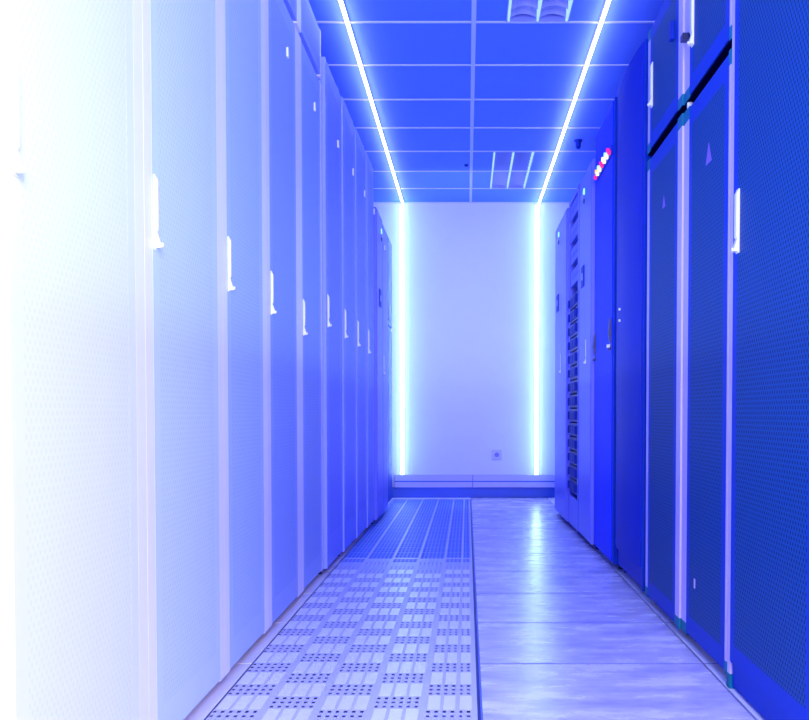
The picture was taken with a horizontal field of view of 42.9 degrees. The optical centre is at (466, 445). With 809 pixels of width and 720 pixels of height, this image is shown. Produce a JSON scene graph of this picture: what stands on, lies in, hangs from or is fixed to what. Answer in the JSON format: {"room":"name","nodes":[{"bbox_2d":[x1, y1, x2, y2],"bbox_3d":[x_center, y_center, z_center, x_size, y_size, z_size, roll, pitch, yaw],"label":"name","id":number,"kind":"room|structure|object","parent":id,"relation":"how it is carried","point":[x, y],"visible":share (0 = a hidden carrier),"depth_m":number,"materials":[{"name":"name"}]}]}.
{"room":"server room","nodes":[
{"label":"server room","id":0,"kind":"room"},
{"bbox_2d":[373,203,568,500],"bbox_3d":[0.030,-0.839,9.138,3.700,2.803,0.120,0,2,0],"label":"wall","id":1,"kind":"structure","parent":0,"point":[469,268],"depth_m":9.07,"materials":[{"name":"white paint"}]},
{"bbox_2d":[400,204,404,474],"bbox_3d":[-0.574,-0.931,9.066,0.038,2.383,0.018,0,2,0],"label":"led light strip","id":2,"kind":"object","parent":1,"relation":"attached to","point":[402,469],"visible":1,"depth_m":9.06,"materials":[{"name":"plastic"}]},
{"bbox_2d":[392,487,554,497],"bbox_3d":[0.050,0.418,9.108,1.900,0.092,0.020,0,2,0],"label":"baseboard","id":3,"kind":"structure","parent":1,"relation":"attached to","point":[397,492],"depth_m":9.10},
{"bbox_2d":[395,475,554,486],"bbox_3d":[0.180,0.317,9.091,1.640,0.112,0.046,0,2,0],"label":"duct","id":4,"kind":"object","parent":1,"relation":"attached to","point":[400,480],"visible":0.8,"depth_m":9.07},
{"bbox_2d":[492,450,501,459],"bbox_3d":[0.264,0.085,9.100,0.090,0.088,0.014,0,2,0],"label":"wall socket","id":5,"kind":"object","parent":1,"relation":"attached to","point":[496,454],"visible":1,"depth_m":9.10,"materials":[{"name":"plastic"}]},
{"bbox_2d":[534,204,538,474],"bbox_3d":[0.617,-0.931,9.066,0.038,2.383,0.018,0,2,0],"label":"led light strip","id":6,"kind":"object","parent":1,"relation":"attached to","point":[536,393],"visible":1,"depth_m":9.06,"materials":[{"name":"plastic"}]},
{"bbox_2d":[183,498,764,719],"bbox_3d":[0.030,0.661,3.773,3.500,0.061,10.700,0,2,0],"label":"floor","id":7,"kind":"structure","parent":0,"point":[565,633],"depth_m":3.41,"materials":[{"name":"tile"}]},
{"bbox_2d":[0,0,148,719],"bbox_3d":[-1.131,-0.426,1.765,0.975,2.240,0.675,0,2,0],"label":"tall cabinet","id":8,"kind":"object","parent":7,"relation":"on","point":[74,564],"visible":1,"depth_m":1.72,"materials":[{"name":"white metal"}]},
{"bbox_2d":[142,0,225,719],"bbox_3d":[-1.131,-0.447,2.440,0.975,2.240,0.675,0,2,0],"label":"tall cabinet","id":9,"kind":"object","parent":7,"relation":"on","point":[182,117],"visible":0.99,"depth_m":2.38,"materials":[{"name":"white metal"}]},
{"bbox_2d":[221,0,268,674],"bbox_3d":[-1.131,-0.467,3.082,0.975,2.240,0.610,0,2,0],"label":"tall cabinet","id":10,"kind":"object","parent":7,"relation":"on","point":[243,108],"visible":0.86,"depth_m":3.06,"materials":[{"name":"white metal"}]},
{"bbox_2d":[265,0,300,627],"bbox_3d":[-1.131,-0.487,3.721,0.975,2.240,0.670,0,2,0],"label":"tall cabinet","id":11,"kind":"object","parent":7,"relation":"on","point":[281,34],"visible":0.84,"depth_m":3.70,"materials":[{"name":"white metal"}]},
{"bbox_2d":[283,0,297,25],"bbox_3d":[-1.139,-1.726,3.683,0.957,0.232,0.670,0,2,0],"label":"upper cabinet","id":12,"kind":"object","parent":11,"relation":"on","point":[291,5],"visible":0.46,"depth_m":3.93,"materials":[{"name":"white metal"}]},
{"bbox_2d":[298,33,322,592],"bbox_3d":[-1.131,-0.508,4.371,0.975,2.240,0.630,0,2,0],"label":"tall cabinet","id":13,"kind":"object","parent":7,"relation":"on","point":[310,165],"visible":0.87,"depth_m":4.33,"materials":[{"name":"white metal"}]},
{"bbox_2d":[296,0,320,77],"bbox_3d":[-1.139,-1.746,4.332,0.957,0.232,0.630,0,2,0],"label":"upper cabinet","id":14,"kind":"object","parent":13,"relation":"on","point":[308,29],"visible":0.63,"depth_m":4.33,"materials":[{"name":"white metal"}]},
{"bbox_2d":[318,57,342,573],"bbox_3d":[-1.115,-0.605,4.998,0.975,2.395,0.590,0,2,0],"label":"tall cabinet","id":15,"kind":"object","parent":7,"relation":"on","point":[330,96],"visible":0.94,"depth_m":4.92,"materials":[{"name":"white metal"}]},
{"bbox_2d":[337,97,355,556],"bbox_3d":[-1.105,-0.623,5.573,0.975,2.395,0.560,0,2,0],"label":"tall cabinet","id":16,"kind":"object","parent":7,"relation":"on","point":[347,127],"visible":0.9,"depth_m":5.55,"materials":[{"name":"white metal"}]},
{"bbox_2d":[352,127,366,542],"bbox_3d":[-1.099,-0.640,6.128,0.975,2.395,0.550,0,2,0],"label":"tall cabinet","id":17,"kind":"object","parent":7,"relation":"on","point":[360,154],"visible":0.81,"depth_m":6.06,"materials":[{"name":"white metal"}]},
{"bbox_2d":[363,152,374,531],"bbox_3d":[-1.091,-0.656,6.623,0.975,2.395,0.440,0,2,0],"label":"tall cabinet","id":18,"kind":"object","parent":7,"relation":"on","point":[370,211],"visible":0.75,"depth_m":6.54,"materials":[{"name":"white metal"}]},
{"bbox_2d":[371,207,382,523],"bbox_3d":[-1.077,-0.533,7.087,0.969,2.120,0.470,0,2,0],"label":"tall cabinet","id":19,"kind":"object","parent":7,"relation":"on","point":[378,233],"visible":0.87,"depth_m":6.96,"materials":[{"name":"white metal"}]},
{"bbox_2d":[382,224,387,511],"bbox_3d":[-1.075,-0.538,7.557,0.975,2.100,0.460,0,2,0],"label":"tall cabinet","id":20,"kind":"object","parent":7,"relation":"on","point":[384,239],"visible":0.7,"depth_m":7.55,"materials":[{"name":"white metal"}]},
{"bbox_2d":[387,235,391,501],"bbox_3d":[-0.903,-0.632,8.644,0.508,2.220,0.740,0,2,0],"label":"tall cabinet","id":21,"kind":"object","parent":7,"relation":"on","point":[389,245],"visible":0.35,"depth_m":8.70,"materials":[{"name":"white metal"}]},
{"bbox_2d":[555,208,570,524],"bbox_3d":[1.129,-0.527,7.212,0.975,2.100,0.870,0,2,0],"label":"tall cabinet","id":22,"kind":"object","parent":7,"relation":"on","point":[562,232],"visible":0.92,"depth_m":7.11,"materials":[{"name":"blue metal"}]},
{"bbox_2d":[568,184,579,531],"bbox_3d":[1.122,-0.516,6.477,0.900,2.125,0.580,0,2,0],"label":"rack","id":23,"kind":"object","parent":7,"relation":"on","point":[573,502],"visible":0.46,"depth_m":6.42,"materials":[{"name":"blue metal"}]},
{"bbox_2d":[568,478,576,494],"bbox_3d":[1.015,0.261,6.501,0.714,0.082,0.450,0,2,0],"label":"server","id":24,"kind":"object","parent":23,"relation":"in","point":[572,483],"visible":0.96,"depth_m":6.48,"materials":[{"name":"blue metal"}]},
{"bbox_2d":[568,464,576,479],"bbox_3d":[1.015,0.171,6.499,0.714,0.082,0.450,0,2,0],"label":"server","id":25,"kind":"object","parent":23,"relation":"in","point":[572,470],"visible":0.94,"depth_m":6.48,"materials":[{"name":"blue metal"}]},
{"bbox_2d":[568,450,576,465],"bbox_3d":[1.015,0.081,6.496,0.714,0.082,0.450,0,2,0],"label":"server","id":26,"kind":"object","parent":23,"relation":"in","point":[572,456],"visible":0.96,"depth_m":6.48,"materials":[{"name":"blue metal"}]},
{"bbox_2d":[568,437,576,450],"bbox_3d":[1.015,-0.009,6.493,0.714,0.082,0.450,0,2,0],"label":"server","id":27,"kind":"object","parent":23,"relation":"in","point":[572,442],"visible":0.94,"depth_m":6.50,"materials":[{"name":"blue metal"}]},
{"bbox_2d":[568,423,576,435],"bbox_3d":[1.015,-0.099,6.490,0.714,0.082,0.450,0,2,0],"label":"server","id":28,"kind":"object","parent":23,"relation":"in","point":[572,428],"visible":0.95,"depth_m":6.50,"materials":[{"name":"blue metal"}]},
{"bbox_2d":[568,409,576,421],"bbox_3d":[1.015,-0.189,6.487,0.714,0.082,0.450,0,2,0],"label":"server","id":29,"kind":"object","parent":23,"relation":"in","point":[572,414],"visible":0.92,"depth_m":6.50,"materials":[{"name":"blue metal"}]},
{"bbox_2d":[568,394,576,407],"bbox_3d":[1.015,-0.279,6.484,0.714,0.082,0.450,0,2,0],"label":"server","id":30,"kind":"object","parent":23,"relation":"in","point":[572,401],"visible":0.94,"depth_m":6.49,"materials":[{"name":"blue metal"}]},
{"bbox_2d":[568,380,576,393],"bbox_3d":[1.015,-0.369,6.482,0.714,0.082,0.450,0,2,0],"label":"server","id":31,"kind":"object","parent":23,"relation":"in","point":[572,387],"visible":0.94,"depth_m":6.49,"materials":[{"name":"blue metal"}]},
{"bbox_2d":[568,365,576,379],"bbox_3d":[1.015,-0.459,6.479,0.714,0.082,0.450,0,2,0],"label":"server","id":32,"kind":"object","parent":23,"relation":"in","point":[572,373],"visible":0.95,"depth_m":6.49,"materials":[{"name":"blue metal"}]},
{"bbox_2d":[568,350,577,365],"bbox_3d":[1.015,-0.549,6.476,0.714,0.082,0.450,0,2,0],"label":"server","id":33,"kind":"object","parent":23,"relation":"in","point":[572,359],"visible":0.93,"depth_m":6.47,"materials":[{"name":"blue metal"}]},
{"bbox_2d":[568,335,577,352],"bbox_3d":[1.015,-0.639,6.473,0.714,0.082,0.450,0,2,0],"label":"server","id":34,"kind":"object","parent":23,"relation":"in","point":[573,344],"visible":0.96,"depth_m":6.45,"materials":[{"name":"blue metal"}]},
{"bbox_2d":[568,320,577,338],"bbox_3d":[1.015,-0.729,6.470,0.714,0.082,0.450,0,2,0],"label":"server","id":35,"kind":"object","parent":23,"relation":"in","point":[573,330],"visible":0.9,"depth_m":6.43,"materials":[{"name":"blue metal"}]},
{"bbox_2d":[568,306,577,324],"bbox_3d":[1.015,-0.819,6.468,0.714,0.082,0.450,0,2,0],"label":"server","id":36,"kind":"object","parent":23,"relation":"in","point":[573,316],"visible":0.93,"depth_m":6.47,"materials":[{"name":"blue metal"}]},
{"bbox_2d":[568,291,577,310],"bbox_3d":[1.015,-0.908,6.465,0.714,0.082,0.450,0,2,0],"label":"server","id":37,"kind":"object","parent":23,"relation":"in","point":[573,303],"visible":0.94,"depth_m":6.42,"materials":[{"name":"blue metal"}]},
{"bbox_2d":[571,195,577,221],"bbox_3d":[0.693,-1.491,6.446,0.038,0.095,0.464,0,2,0],"label":"panel","id":38,"kind":"object","parent":23,"relation":"attached to","point":[574,209],"visible":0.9,"depth_m":6.45,"materials":[{"name":"blue metal"}]},
{"bbox_2d":[571,218,577,243],"bbox_3d":[0.693,-1.349,6.451,0.038,0.095,0.464,0,2,0],"label":"panel","id":39,"kind":"object","parent":23,"relation":"attached to","point":[574,231],"visible":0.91,"depth_m":6.46,"materials":[{"name":"blue metal"}]},
{"bbox_2d":[571,241,577,265],"bbox_3d":[0.693,-1.207,6.455,0.038,0.095,0.464,0,2,0],"label":"panel","id":40,"kind":"object","parent":23,"relation":"attached to","point":[574,253],"visible":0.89,"depth_m":6.45,"materials":[{"name":"blue metal"}]},
{"bbox_2d":[571,264,577,287],"bbox_3d":[0.693,-1.065,6.460,0.038,0.095,0.464,0,2,0],"label":"panel","id":41,"kind":"object","parent":23,"relation":"attached to","point":[574,275],"visible":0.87,"depth_m":6.45,"materials":[{"name":"blue metal"}]},
{"bbox_2d":[578,159,598,549],"bbox_3d":[1.147,-0.495,5.877,0.975,2.120,0.600,0,2,0],"label":"tall cabinet","id":42,"kind":"object","parent":7,"relation":"on","point":[587,185],"visible":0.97,"depth_m":5.78,"materials":[{"name":"blue metal"}]},
{"bbox_2d":[593,97,623,569],"bbox_3d":[1.161,-0.531,5.208,0.984,2.235,0.705,0,2,0],"label":"tall cabinet","id":43,"kind":"object","parent":7,"relation":"on","point":[604,342],"visible":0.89,"depth_m":5.12,"materials":[{"name":"blue metal"}]},
{"bbox_2d":[615,39,652,590],"bbox_3d":[1.172,-0.508,4.479,0.984,2.235,0.745,0,2,0],"label":"tall cabinet","id":44,"kind":"object","parent":7,"relation":"on","point":[632,98],"visible":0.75,"depth_m":4.30,"materials":[{"name":"blue metal"}]},
{"bbox_2d":[645,113,688,634],"bbox_3d":[1.187,-0.236,3.729,0.958,1.737,0.652,0,2,0],"label":"tall cabinet","id":45,"kind":"object","parent":7,"relation":"on","point":[666,168],"visible":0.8,"depth_m":3.65,"materials":[{"name":"blue metal"}]},
{"bbox_2d":[647,0,686,155],"bbox_3d":[1.179,-1.354,3.694,0.975,0.500,0.652,0,2,0],"label":"upper cabinet","id":46,"kind":"object","parent":45,"relation":"on","point":[666,54],"visible":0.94,"depth_m":3.67,"materials":[{"name":"blue metal"}]},
{"bbox_2d":[681,48,731,673],"bbox_3d":[1.193,-0.216,3.100,0.958,1.737,0.592,0,2,0],"label":"tall cabinet","id":47,"kind":"object","parent":7,"relation":"on","point":[708,121],"visible":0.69,"depth_m":3.04,"materials":[{"name":"blue metal"}]},
{"bbox_2d":[680,0,732,107],"bbox_3d":[1.182,-1.352,3.064,0.980,0.534,0.592,0,2,0],"label":"upper cabinet","id":48,"kind":"object","parent":47,"relation":"on","point":[707,36],"visible":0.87,"depth_m":3.10,"materials":[{"name":"blue metal"}]},
{"bbox_2d":[726,0,808,719],"bbox_3d":[1.185,-0.476,2.425,0.975,2.300,0.727,0,2,0],"label":"tall cabinet","id":49,"kind":"object","parent":7,"relation":"on","point":[768,627],"visible":1,"depth_m":2.42,"materials":[{"name":"blue metal"}]},
{"bbox_2d":[308,0,664,201],"bbox_3d":[0.030,-2.070,3.687,3.500,0.200,10.700,0,2,0],"label":"ceiling","id":50,"kind":"structure","parent":0,"point":[377,43],"depth_m":5.79,"materials":[{"name":"tile"}]},
{"bbox_2d":[338,0,403,203],"bbox_3d":[-0.564,-1.973,4.185,0.020,0.012,9.690,0,2,0],"label":"led light strip","id":51,"kind":"object","parent":50,"relation":"attached to","point":[341,2],"visible":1,"depth_m":5.77,"materials":[{"name":"plastic"}]},
{"bbox_2d":[317,0,654,202],"bbox_3d":[0.030,-1.967,3.689,3.478,0.009,10.698,0,2,0],"label":"trim","id":52,"kind":"structure","parent":50,"relation":"attached to","point":[473,21],"depth_m":6.05,"materials":[{"name":"metal"}]},
{"bbox_2d":[490,152,534,188],"bbox_3d":[0.333,-2.172,7.856,0.295,0.158,1.180,0,2,0],"label":"ceiling lamp","id":53,"kind":"object","parent":50,"relation":"attached to","point":[510,161],"visible":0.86,"depth_m":7.81,"materials":[{"name":"plastic"}]},
{"bbox_2d":[506,0,573,21],"bbox_3d":[0.333,-2.059,4.257,0.295,0.158,1.180,0,2,0],"label":"ceiling lamp","id":54,"kind":"object","parent":50,"relation":"attached to","point":[517,10],"visible":0.99,"depth_m":4.79,"materials":[{"name":"plastic"}]},
{"bbox_2d":[538,0,610,203],"bbox_3d":[0.634,-1.973,4.185,0.020,0.012,9.690,0,2,0],"label":"led light strip","id":55,"kind":"object","parent":50,"relation":"attached to","point":[608,2],"visible":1,"depth_m":5.76,"materials":[{"name":"plastic"}]},
{"bbox_2d":[574,139,581,148],"bbox_3d":[0.755,-2.043,6.969,0.056,0.060,0.056,0,2,0],"label":"ceiling sensor","id":56,"kind":"object","parent":50,"relation":"attached to","point":[577,141],"visible":1,"depth_m":6.96,"materials":[{"name":"blue plastic"}]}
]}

